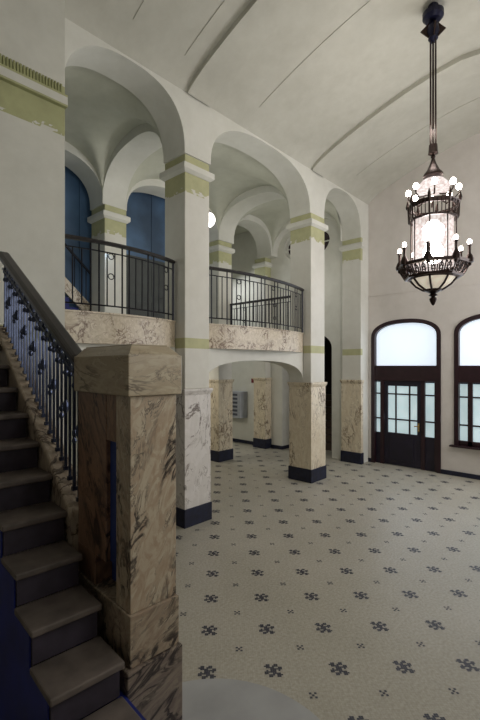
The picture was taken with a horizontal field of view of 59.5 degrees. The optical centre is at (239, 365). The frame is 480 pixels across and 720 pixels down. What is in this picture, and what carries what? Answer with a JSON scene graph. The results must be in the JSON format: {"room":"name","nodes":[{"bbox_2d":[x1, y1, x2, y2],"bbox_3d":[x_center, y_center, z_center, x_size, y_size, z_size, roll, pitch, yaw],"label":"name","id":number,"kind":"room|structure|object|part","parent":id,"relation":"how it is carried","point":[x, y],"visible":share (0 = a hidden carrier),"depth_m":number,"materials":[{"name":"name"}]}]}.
{"room":"building lobby","nodes":[
{"label":"building lobby","id":0,"kind":"room"},
{"bbox_2d":[0,0,64,444],"bbox_3d":[-3.830,-1.250,2.603,0.590,6.900,5.300,0,0,43],"label":"wall","id":1,"kind":"structure","parent":0,"point":[32,32],"depth_m":4.12,"materials":[{"name":"paint"}]},
{"bbox_2d":[0,53,61,91],"bbox_3d":[-3.620,-2.845,2.386,0.014,0.100,5.266,0,0,43],"label":"trim","id":2,"kind":"structure","parent":1,"relation":"attached to","point":[3,56],"depth_m":4.08,"materials":[{"name":"green paint"}]},
{"bbox_2d":[0,63,67,108],"bbox_3d":[-3.599,-2.723,2.397,0.070,0.125,5.310,0,0,43],"label":"trim","id":3,"kind":"structure","parent":1,"relation":"attached to","point":[9,75],"depth_m":4.07,"materials":[{"name":"paint"}]},
{"bbox_2d":[67,376,76,464],"bbox_3d":[-3.932,-1.100,9.117,0.150,6.600,10.720,0,0,43],"label":"wall","id":4,"kind":"structure","parent":0,"point":[67,376],"depth_m":9.25,"materials":[{"name":"paint"}]},
{"bbox_2d":[65,66,163,200],"bbox_3d":[-2.344,-3.320,6.107,1.990,0.860,1.860,0,0,43],"label":"ceiling","id":5,"kind":"structure","parent":0,"point":[100,112],"depth_m":6.20,"materials":[{"name":"paint"}]},
{"bbox_2d":[65,141,275,258],"bbox_3d":[-2.655,-3.645,7.581,0.470,1.510,10.200,0,0,43],"label":"wall","id":6,"kind":"structure","parent":0,"point":[75,160],"depth_m":8.23,"materials":[{"name":"white paint"}]},
{"bbox_2d":[126,142,289,232],"bbox_3d":[-0.628,-3.320,7.959,1.990,0.860,2.570,0,0,43],"label":"ceiling","id":7,"kind":"structure","parent":0,"point":[236,172],"depth_m":8.01,"materials":[{"name":"paint"}]},
{"bbox_2d":[209,210,214,226],"bbox_3d":[-0.592,-3.147,7.755,0.270,1.165,0.270,0,0,43],"label":"pendant lamp","id":8,"kind":"object","parent":7,"relation":"hanging from","point":[211,216],"visible":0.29,"depth_m":7.68,"materials":[{"name":"white glass"}]},
{"bbox_2d":[65,18,367,240],"bbox_3d":[0.359,-3.795,7.215,0.470,1.810,7.160,0,0,43],"label":"wall","id":9,"kind":"structure","parent":0,"point":[185,124],"depth_m":5.90,"materials":[{"name":"white paint"}]},
{"bbox_2d":[103,123,161,209],"bbox_3d":[-1.607,-3.645,6.903,0.468,1.510,2.034,0,0,-43],"label":"arch","id":10,"kind":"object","parent":9,"relation":"attached to","point":[143,140],"depth_m":7.24,"materials":[{"name":"white paint"}]},
{"bbox_2d":[188,0,301,107],"bbox_3d":[1.325,-4.125,4.086,5.120,0.889,0.440,0,0,43],"label":"beam","id":11,"kind":"structure","parent":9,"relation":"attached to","point":[259,19],"depth_m":5.30,"materials":[{"name":"paint"}]},
{"bbox_2d":[219,186,286,243],"bbox_3d":[0.408,-3.645,9.078,1.990,1.510,0.480,0,0,43],"label":"trim","id":12,"kind":"structure","parent":9,"relation":"attached to","point":[254,197],"depth_m":9.32,"materials":[{"name":"white paint"}]},
{"bbox_2d":[234,225,247,234],"bbox_3d":[-3.477,-3.850,8.342,1.770,0.100,10.200,0,0,43],"label":"ceiling","id":13,"kind":"structure","parent":0,"point":[239,229],"depth_m":11.78,"materials":[{"name":"paint"}]},
{"bbox_2d":[65,0,479,204],"bbox_3d":[0.652,-4.205,3.359,5.200,0.990,12.500,0,0,43],"label":"ceiling","id":14,"kind":"structure","parent":0,"point":[383,52],"depth_m":5.95,"materials":[{"name":"paint"}]},
{"bbox_2d":[133,0,151,22],"bbox_3d":[0.506,-4.239,3.202,4.600,0.663,0.070,0,0,43],"label":"trim","id":15,"kind":"structure","parent":14,"relation":"attached to","point":[145,3],"depth_m":4.68,"materials":[{"name":"paint"}]},
{"bbox_2d":[185,0,231,57],"bbox_3d":[1.016,-4.239,3.752,4.600,0.663,0.070,0,0,43],"label":"trim","id":16,"kind":"structure","parent":14,"relation":"attached to","point":[223,6],"depth_m":5.05,"materials":[{"name":"paint"}]},
{"bbox_2d":[259,0,377,108],"bbox_3d":[2.001,-4.239,4.816,4.600,0.663,0.070,0,0,43],"label":"trim","id":17,"kind":"structure","parent":14,"relation":"attached to","point":[367,5],"depth_m":5.68,"materials":[{"name":"paint"}]},
{"bbox_2d":[312,49,479,177],"bbox_3d":[3.390,-4.125,6.316,5.120,0.889,0.440,0,0,43],"label":"trim","id":18,"kind":"structure","parent":14,"relation":"attached to","point":[468,64],"depth_m":6.98,"materials":[{"name":"paint"}]},
{"bbox_2d":[357,97,479,176],"bbox_3d":[4.107,-4.239,7.090,4.600,0.663,0.070,0,0,43],"label":"trim","id":19,"kind":"structure","parent":14,"relation":"attached to","point":[477,99],"depth_m":7.82,"materials":[{"name":"paint"}]},
{"bbox_2d":[396,2,473,305],"bbox_3d":[2.439,-2.660,5.303,0.849,3.800,0.849,0,0,-34],"label":"chandelier","id":20,"kind":"object","parent":14,"relation":"hanging from","point":[435,261],"visible":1,"depth_m":5.17,"materials":[{"name":"black metal"}]},
{"bbox_2d":[396,249,401,273],"bbox_3d":[2.098,-1.377,5.523,0.098,0.327,0.098,0,0,43],"label":"candle holder","id":21,"kind":"object","parent":20,"relation":"on","point":[399,250],"depth_m":5.51,"materials":[{"name":"brown metal"}]},
{"bbox_2d":[400,242,407,267],"bbox_3d":[2.043,-1.377,5.218,0.098,0.327,0.098,0,0,43],"label":"candle holder","id":22,"kind":"object","parent":20,"relation":"on","point":[404,261],"depth_m":5.20,"materials":[{"name":"brown metal"}]},
{"bbox_3d":[2.218,-1.550,5.445,0.018,0.600,0.016,0,0,33],"label":"lantern post","id":23,"kind":"part","parent":20,"relation":"part of","materials":[{"name":"brown metal"}]},
{"bbox_3d":[2.183,-1.550,5.248,0.018,0.600,0.016,0,0,33],"label":"lantern post","id":24,"kind":"part","parent":20,"relation":"part of","materials":[{"name":"brown metal"}]},
{"bbox_2d":[423,236,431,262],"bbox_3d":[2.219,-1.377,4.963,0.098,0.327,0.098,0,0,43],"label":"candle holder","id":25,"kind":"object","parent":20,"relation":"on","point":[427,257],"depth_m":4.94,"materials":[{"name":"brown metal"}]},
{"bbox_3d":[2.297,-1.550,5.083,0.018,0.600,0.016,0,0,33],"label":"lantern post","id":26,"kind":"part","parent":20,"relation":"part of","materials":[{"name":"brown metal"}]},
{"bbox_3d":[2.397,-3.435,5.294,0.013,1.370,0.011,0,0,33],"label":"suspension rod","id":27,"kind":"part","parent":20,"relation":"part of","materials":[{"name":"brown metal"}]},
{"bbox_3d":[2.439,-4.240,5.303,0.224,0.280,0.224,0,0,-32],"label":"rosette plate","id":28,"kind":"part","parent":20,"relation":"part of","materials":[{"name":"brown metal"}]},
{"bbox_3d":[2.439,-3.435,5.303,0.022,1.370,0.022,0,0,-35],"label":"rod","id":29,"kind":"part","parent":20,"relation":"part of","materials":[{"name":"brown metal"}]},
{"bbox_3d":[2.439,-1.032,5.303,0.524,0.165,0.524,0,0,33],"label":"lamp shade","id":30,"kind":"part","parent":20,"relation":"part of","materials":[{"name":"beige glass"}]},
{"bbox_3d":[2.333,-2.220,5.033,0.066,0.079,0.066,0,0,33],"label":"bulb","id":31,"kind":"part","parent":20,"relation":"part of","materials":[{"name":"white glass"}]},
{"bbox_3d":[2.447,-3.435,5.262,0.013,1.370,0.011,0,0,33],"label":"suspension rod","id":32,"kind":"part","parent":20,"relation":"part of","materials":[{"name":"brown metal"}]},
{"bbox_3d":[2.480,-3.435,5.312,0.013,1.370,0.011,0,0,33],"label":"suspension rod","id":33,"kind":"part","parent":20,"relation":"part of","materials":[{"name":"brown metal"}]},
{"bbox_3d":[2.494,-1.550,5.047,0.018,0.600,0.016,0,0,33],"label":"lantern post","id":34,"kind":"part","parent":20,"relation":"part of","materials":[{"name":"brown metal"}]},
{"bbox_3d":[2.555,-2.220,5.038,0.066,0.079,0.066,0,0,33],"label":"bulb","id":35,"kind":"part","parent":20,"relation":"part of","materials":[{"name":"white glass"}]},
{"bbox_2d":[451,234,460,261],"bbox_3d":[2.524,-1.377,4.907,0.098,0.327,0.098,0,0,43],"label":"candle holder","id":36,"kind":"object","parent":20,"relation":"on","point":[456,255],"depth_m":4.89,"materials":[{"name":"brown metal"}]},
{"bbox_3d":[2.709,-2.220,5.198,0.066,0.079,0.066,0,0,33],"label":"bulb","id":37,"kind":"part","parent":20,"relation":"part of","materials":[{"name":"white glass"}]},
{"bbox_2d":[466,239,473,265],"bbox_3d":[2.779,-1.377,5.084,0.098,0.327,0.098,0,0,43],"label":"candle holder","id":38,"kind":"object","parent":20,"relation":"on","point":[471,259],"depth_m":5.06,"materials":[{"name":"brown metal"}]},
{"bbox_2d":[76,442,479,719],"bbox_3d":[-0.285,2.249,5.659,10.100,0.102,14.600,0,0,43],"label":"floor","id":39,"kind":"structure","parent":0,"point":[352,593],"depth_m":4.17,"materials":[{"name":"beige tile"}]},
{"bbox_2d":[0,326,145,719],"bbox_3d":[-1.645,0.918,2.116,1.725,2.563,3.117,0,0,-43],"label":"staircase","id":40,"kind":"structure","parent":39,"relation":"on","point":[47,673],"depth_m":2.26,"materials":[{"name":"stone"}]},
{"bbox_3d":[-1.379,1.041,2.396,0.008,2.317,3.057,0,0,-43],"label":"panel","id":41,"kind":"part","parent":40,"relation":"part of","materials":[{"name":"blue paint"}]},
{"bbox_2d":[0,251,81,501],"bbox_3d":[-1.554,-0.099,3.179,0.090,1.861,1.680,0,0,-43],"label":"stair railing","id":42,"kind":"object","parent":40,"relation":"on","point":[21,297],"visible":0.94,"depth_m":2.99,"materials":[{"name":"black metal"}]},
{"bbox_3d":[-1.554,-0.390,3.179,0.024,0.994,1.680,0,0,-43],"label":"rail","id":43,"kind":"part","parent":42,"relation":"part of","materials":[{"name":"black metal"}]},
{"bbox_3d":[-1.554,-0.522,3.179,0.090,1.014,1.680,0,0,-43],"label":"handrail","id":44,"kind":"part","parent":42,"relation":"part of","materials":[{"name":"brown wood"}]},
{"bbox_3d":[-0.513,1.900,1.969,0.034,0.600,1.307,0,0,-43],"label":"gap panel","id":45,"kind":"part","parent":40,"relation":"part of","materials":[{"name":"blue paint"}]},
{"bbox_2d":[74,344,181,719],"bbox_3d":[-0.655,1.044,2.383,0.328,2.312,0.672,0,0,-43],"label":"newel post","id":46,"kind":"object","parent":39,"relation":"on","point":[127,393],"visible":0.93,"depth_m":2.18,"materials":[{"name":"stone"}]},
{"bbox_2d":[159,154,214,528],"bbox_3d":[-0.759,-0.345,6.022,0.560,5.090,0.560,0,0,43],"label":"pillar","id":47,"kind":"structure","parent":39,"relation":"on","point":[186,178],"depth_m":5.83,"materials":[{"name":"white paint"}]},
{"bbox_2d":[209,240,234,461],"bbox_3d":[-0.498,-0.345,9.910,0.540,5.090,0.540,0,0,43],"label":"pillar","id":48,"kind":"structure","parent":39,"relation":"on","point":[221,381],"depth_m":9.72,"materials":[{"name":"beige stone"}]},
{"bbox_2d":[182,679,319,719],"bbox_3d":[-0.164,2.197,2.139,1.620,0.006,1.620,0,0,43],"label":"table","id":49,"kind":"object","parent":39,"relation":"on","point":[202,699],"depth_m":2.73,"materials":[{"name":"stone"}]},
{"bbox_2d":[252,257,271,448],"bbox_3d":[0.594,-0.345,11.347,0.490,5.090,0.292,0,0,43],"label":"pillar","id":50,"kind":"structure","parent":39,"relation":"on","point":[262,439],"depth_m":11.25,"materials":[{"name":"beige stone"}]},
{"bbox_2d":[286,213,327,482],"bbox_3d":[1.321,-0.345,8.232,0.590,5.090,0.590,0,0,43],"label":"pillar","id":51,"kind":"structure","parent":39,"relation":"on","point":[307,397],"depth_m":8.03,"materials":[{"name":"white paint"}]},
{"bbox_2d":[209,323,303,381],"bbox_3d":[0.297,-0.160,7.102,0.526,0.930,2.542,0,0,43],"label":"balcony","id":52,"kind":"object","parent":51,"relation":"attached to","point":[227,343],"visible":0.86,"depth_m":6.82,"materials":[{"name":"stone"}]},
{"bbox_2d":[209,266,303,332],"bbox_3d":[0.400,-1.048,7.007,0.260,0.847,2.556,0,0,43],"label":"balcony railing","id":53,"kind":"object","parent":52,"relation":"on","point":[211,268],"visible":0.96,"depth_m":6.75,"materials":[{"name":"black metal"}]},
{"bbox_3d":[0.399,-1.340,7.008,0.205,0.014,2.536,0,0,43],"label":"rail","id":54,"kind":"part","parent":53,"relation":"part of","materials":[{"name":"metal"}]},
{"bbox_3d":[0.399,-0.710,7.008,0.209,0.017,2.537,0,0,43],"label":"rail","id":55,"kind":"part","parent":53,"relation":"part of","materials":[{"name":"metal"}]},
{"bbox_3d":[0.400,-1.445,7.007,0.260,0.054,2.556,0,0,43],"label":"handrail","id":56,"kind":"part","parent":53,"relation":"part of","materials":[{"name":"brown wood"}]},
{"bbox_2d":[325,394,331,450],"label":"door","id":57,"kind":"structure","parent":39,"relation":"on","point":[328,397],"depth_m":11.65,"materials":[{"name":"brown wood"}]},
{"bbox_2d":[339,237,364,464],"bbox_3d":[2.547,-0.345,9.574,0.575,5.090,0.144,0,0,43],"label":"pillar","id":58,"kind":"structure","parent":39,"relation":"on","point":[352,381],"depth_m":9.54,"materials":[{"name":"white paint"}]},
{"bbox_2d":[232,219,341,458],"bbox_3d":[1.074,-1.100,11.446,4.230,6.600,0.500,0,0,43],"label":"wall","id":59,"kind":"structure","parent":0,"point":[245,254],"depth_m":11.14,"materials":[{"name":"white paint"}]},
{"bbox_2d":[233,391,246,417],"bbox_3d":[-0.136,1.090,12.009,0.670,0.740,0.298,0,0,43],"label":"upper cabinet","id":60,"kind":"object","parent":59,"relation":"attached to","point":[239,397],"visible":0.48,"depth_m":11.77,"materials":[{"name":"grey metal"}]},
{"bbox_2d":[233,438,281,449],"bbox_3d":[0.263,2.155,11.843,2.300,0.090,0.040,0,0,43],"label":"baseboard","id":61,"kind":"structure","parent":59,"relation":"attached to","point":[234,439],"depth_m":11.84,"materials":[{"name":"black stone"}]},
{"bbox_2d":[273,210,341,256],"bbox_3d":[1.712,-3.645,10.487,1.990,1.510,0.360,0,0,43],"label":"trim","id":62,"kind":"structure","parent":59,"relation":"attached to","point":[283,230],"depth_m":10.88,"materials":[{"name":"white paint"}]},
{"bbox_2d":[286,231,329,256],"bbox_3d":[1.744,-3.070,10.662,1.380,0.852,0.080,0,0,43],"label":"window","id":63,"kind":"structure","parent":59,"relation":"in","point":[326,235],"depth_m":10.38,"materials":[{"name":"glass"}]},
{"bbox_2d":[236,199,340,248],"bbox_3d":[1.080,-3.320,9.805,1.990,0.860,1.500,0,0,43],"label":"ceiling","id":64,"kind":"structure","parent":0,"point":[275,214],"depth_m":10.18,"materials":[{"name":"paint"}]},
{"bbox_2d":[324,336,379,393],"bbox_3d":[2.642,0.500,11.616,2.100,3.400,1.880,0,0,43],"label":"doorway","id":65,"kind":"structure","parent":0,"point":[327,344],"depth_m":12.72,"materials":[{"name":"brown paint"}]},
{"bbox_2d":[363,238,367,462],"bbox_3d":[2.689,-0.345,9.740,0.478,5.090,0.289,0,0,43],"label":"wall","id":66,"kind":"structure","parent":0,"point":[365,249],"depth_m":9.57,"materials":[{"name":"white paint"}]},
{"bbox_2d":[368,133,479,474],"bbox_3d":[5.057,-1.250,7.969,5.400,6.900,0.350,0,0,43],"label":"wall","id":67,"kind":"structure","parent":0,"point":[388,227],"depth_m":8.61,"materials":[{"name":"paint"}]},
{"bbox_2d":[371,319,440,473],"bbox_3d":[3.579,0.590,9.174,1.565,3.220,0.150,0,0,43],"label":"door","id":68,"kind":"structure","parent":67,"relation":"in","point":[405,413],"depth_m":9.15,"materials":[{"name":"red wood"}]},
{"bbox_3d":[3.156,1.850,9.614,0.165,0.700,0.080,0,0,43],"label":"panel","id":69,"kind":"part","parent":68,"relation":"part of","materials":[{"name":"black wood"}]},
{"bbox_3d":[3.156,0.930,9.614,0.175,1.140,0.001,0,0,43],"label":"sidelight pane","id":70,"kind":"part","parent":68,"relation":"part of","materials":[{"name":"glass"}]},
{"bbox_3d":[3.540,1.830,9.186,0.510,0.500,0.025,0,0,43],"label":"raised panel","id":71,"kind":"part","parent":68,"relation":"part of","materials":[{"name":"black wood"}]},
{"bbox_3d":[3.576,0.960,9.225,0.650,1.040,0.001,0,0,43],"label":"pane","id":72,"kind":"part","parent":68,"relation":"part of","materials":[{"name":"glass"}]},
{"bbox_3d":[3.622,-0.468,9.175,1.335,0.935,0.001,0,0,43],"label":"lunette pane","id":73,"kind":"part","parent":68,"relation":"part of","materials":[{"name":"white glass"}]},
{"bbox_3d":[4.003,1.850,8.829,0.195,0.700,0.080,0,0,43],"label":"panel","id":74,"kind":"part","parent":68,"relation":"part of","materials":[{"name":"black wood"}]},
{"bbox_3d":[4.003,0.930,8.829,0.205,1.140,0.001,0,0,43],"label":"sidelight pane","id":75,"kind":"part","parent":68,"relation":"part of","materials":[{"name":"glass"}]},
{"bbox_2d":[368,282,479,296],"bbox_3d":[4.864,-1.603,7.908,5.200,0.025,0.022,0,0,43],"label":"trim","id":76,"kind":"structure","parent":67,"relation":"attached to","point":[479,282],"depth_m":8.98,"materials":[{"name":"paint"}]},
{"bbox_2d":[441,469,479,479],"bbox_3d":[4.835,2.155,7.936,1.960,0.090,0.040,0,0,43],"label":"baseboard","id":77,"kind":"structure","parent":67,"relation":"attached to","point":[447,472],"depth_m":8.33,"materials":[{"name":"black stone"}]},
{"bbox_2d":[449,314,479,449],"bbox_3d":[4.849,0.297,7.950,1.600,2.635,0.220,0,0,43],"label":"window","id":78,"kind":"structure","parent":67,"relation":"in","point":[467,332],"depth_m":8.32,"materials":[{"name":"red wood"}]},
{"bbox_3d":[4.474,0.930,8.393,0.175,1.140,0.001,0,0,43],"label":"sidelight pane","id":79,"kind":"part","parent":78,"relation":"part of","materials":[{"name":"glass"}]},
{"bbox_3d":[4.822,1.597,7.921,1.600,0.035,0.140,0,0,43],"label":"sill","id":80,"kind":"part","parent":78,"relation":"part of","materials":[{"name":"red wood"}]},
{"bbox_3d":[4.890,1.535,7.994,1.420,0.090,0.100,0,0,43],"label":"rail","id":81,"kind":"part","parent":78,"relation":"part of","materials":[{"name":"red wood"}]},
{"bbox_3d":[4.893,-0.468,7.998,1.290,0.935,0.001,0,0,43],"label":"lunette pane","id":82,"kind":"part","parent":78,"relation":"part of","materials":[{"name":"white glass"}]},
{"bbox_3d":[4.894,0.930,8.004,0.810,1.140,0.001,0,0,43],"label":"pane","id":83,"kind":"part","parent":78,"relation":"part of","materials":[{"name":"glass"}]},
{"bbox_3d":[-2.652,-0.405,6.392,2.830,0.290,8.460,0,0,43],"label":"floor","id":84,"kind":"structure","parent":0,"visible":0},
{"bbox_2d":[65,166,78,309],"bbox_3d":[-3.576,-2.151,7.241,0.040,3.198,1.650,0,0,43],"label":"board","id":85,"kind":"object","parent":84,"relation":"on","point":[71,179],"visible":0.08,"depth_m":7.73,"materials":[{"name":"blue wood"}]},
{"bbox_2d":[65,243,91,310],"bbox_3d":[-3.114,-1.661,7.564,0.190,2.218,1.487,0,0,43],"label":"stair","id":86,"kind":"structure","parent":84,"relation":"on","point":[68,286],"depth_m":7.59,"materials":[{"name":"stone"}]},
{"bbox_3d":[-3.114,-2.162,7.460,0.050,1.217,1.334,0,0,43],"label":"handrail","id":87,"kind":"part","parent":86,"relation":"part of","materials":[{"name":"metal"}]},
{"bbox_2d":[79,179,150,309],"bbox_3d":[-2.466,-2.151,8.441,0.040,3.198,1.600,0,0,43],"label":"board","id":88,"kind":"object","parent":84,"relation":"on","point":[138,231],"visible":0.08,"depth_m":8.62,"materials":[{"name":"blue wood"}]},
{"bbox_2d":[65,309,175,358],"bbox_3d":[-1.511,-0.160,5.230,0.416,0.930,1.706,0,0,43],"label":"balcony","id":89,"kind":"object","parent":84,"relation":"attached to","point":[87,328],"visible":0.45,"depth_m":5.00,"materials":[{"name":"stone"}]},
{"bbox_2d":[87,204,130,313],"bbox_3d":[-2.434,-0.345,7.798,0.590,5.090,0.550,0,0,43],"label":"pillar","id":90,"kind":"structure","parent":89,"relation":"on","point":[108,222],"depth_m":7.63,"materials":[{"name":"white paint"}]},
{"bbox_2d":[65,234,174,319],"bbox_3d":[-1.447,-1.048,5.174,0.219,0.847,1.720,0,0,43],"label":"balcony railing","id":91,"kind":"object","parent":89,"relation":"on","point":[67,236],"visible":0.94,"depth_m":5.09,"materials":[{"name":"black metal"}]},
{"bbox_3d":[-1.448,-1.340,5.175,0.165,0.014,1.697,0,0,43],"label":"rail","id":92,"kind":"part","parent":91,"relation":"part of","materials":[{"name":"metal"}]},
{"bbox_3d":[-1.448,-0.710,5.175,0.169,0.017,1.698,0,0,43],"label":"rail","id":93,"kind":"part","parent":91,"relation":"part of","materials":[{"name":"metal"}]},
{"bbox_3d":[-1.447,-1.445,5.174,0.219,0.054,1.720,0,0,43],"label":"handrail","id":94,"kind":"part","parent":91,"relation":"part of","materials":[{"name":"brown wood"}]},
{"bbox_3d":[-0.931,-1.030,5.838,0.030,0.810,0.030,0,0,-25],"label":"post","id":95,"kind":"part","parent":91,"relation":"part of","materials":[{"name":"metal"}]},
{"bbox_2d":[126,254,164,318],"bbox_3d":[-1.939,-1.412,8.934,0.042,1.720,1.240,0,0,43],"label":"door","id":96,"kind":"structure","parent":84,"relation":"on","point":[132,261],"depth_m":8.85,"materials":[{"name":"grey wood"}]},
{"bbox_3d":[-2.132,-1.812,8.704,0.012,0.680,0.480,0,0,43],"label":"panel","id":97,"kind":"part","parent":96,"relation":"part of","materials":[{"name":"grey wood"}]},
{"bbox_3d":[-2.132,-1.012,8.704,0.012,0.680,0.480,0,0,43],"label":"panel","id":98,"kind":"part","parent":96,"relation":"part of","materials":[{"name":"grey wood"}]},
{"bbox_3d":[-1.724,-1.812,9.144,0.012,0.680,0.480,0,0,43],"label":"panel","id":99,"kind":"part","parent":96,"relation":"part of","materials":[{"name":"grey wood"}]},
{"bbox_3d":[-1.724,-1.012,9.144,0.012,0.680,0.480,0,0,43],"label":"panel","id":100,"kind":"part","parent":96,"relation":"part of","materials":[{"name":"grey wood"}]},
{"bbox_2d":[151,195,164,262],"bbox_3d":[-1.463,-2.151,9.523,0.040,3.198,1.330,0,0,43],"label":"board","id":101,"kind":"object","parent":84,"relation":"on","point":[157,203],"visible":0.03,"depth_m":9.13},
{"bbox_2d":[230,295,289,329],"bbox_3d":[0.495,-1.006,9.188,1.966,0.912,0.072,0,0,43],"label":"balcony railing","id":102,"kind":"object","parent":84,"relation":"on","point":[255,301],"visible":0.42,"depth_m":9.25,"materials":[{"name":"black metal"}]},
{"bbox_3d":[0.495,-1.435,9.188,1.950,0.054,0.072,0,0,43],"label":"handrail","id":103,"kind":"part","parent":102,"relation":"part of","materials":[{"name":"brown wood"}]}
]}

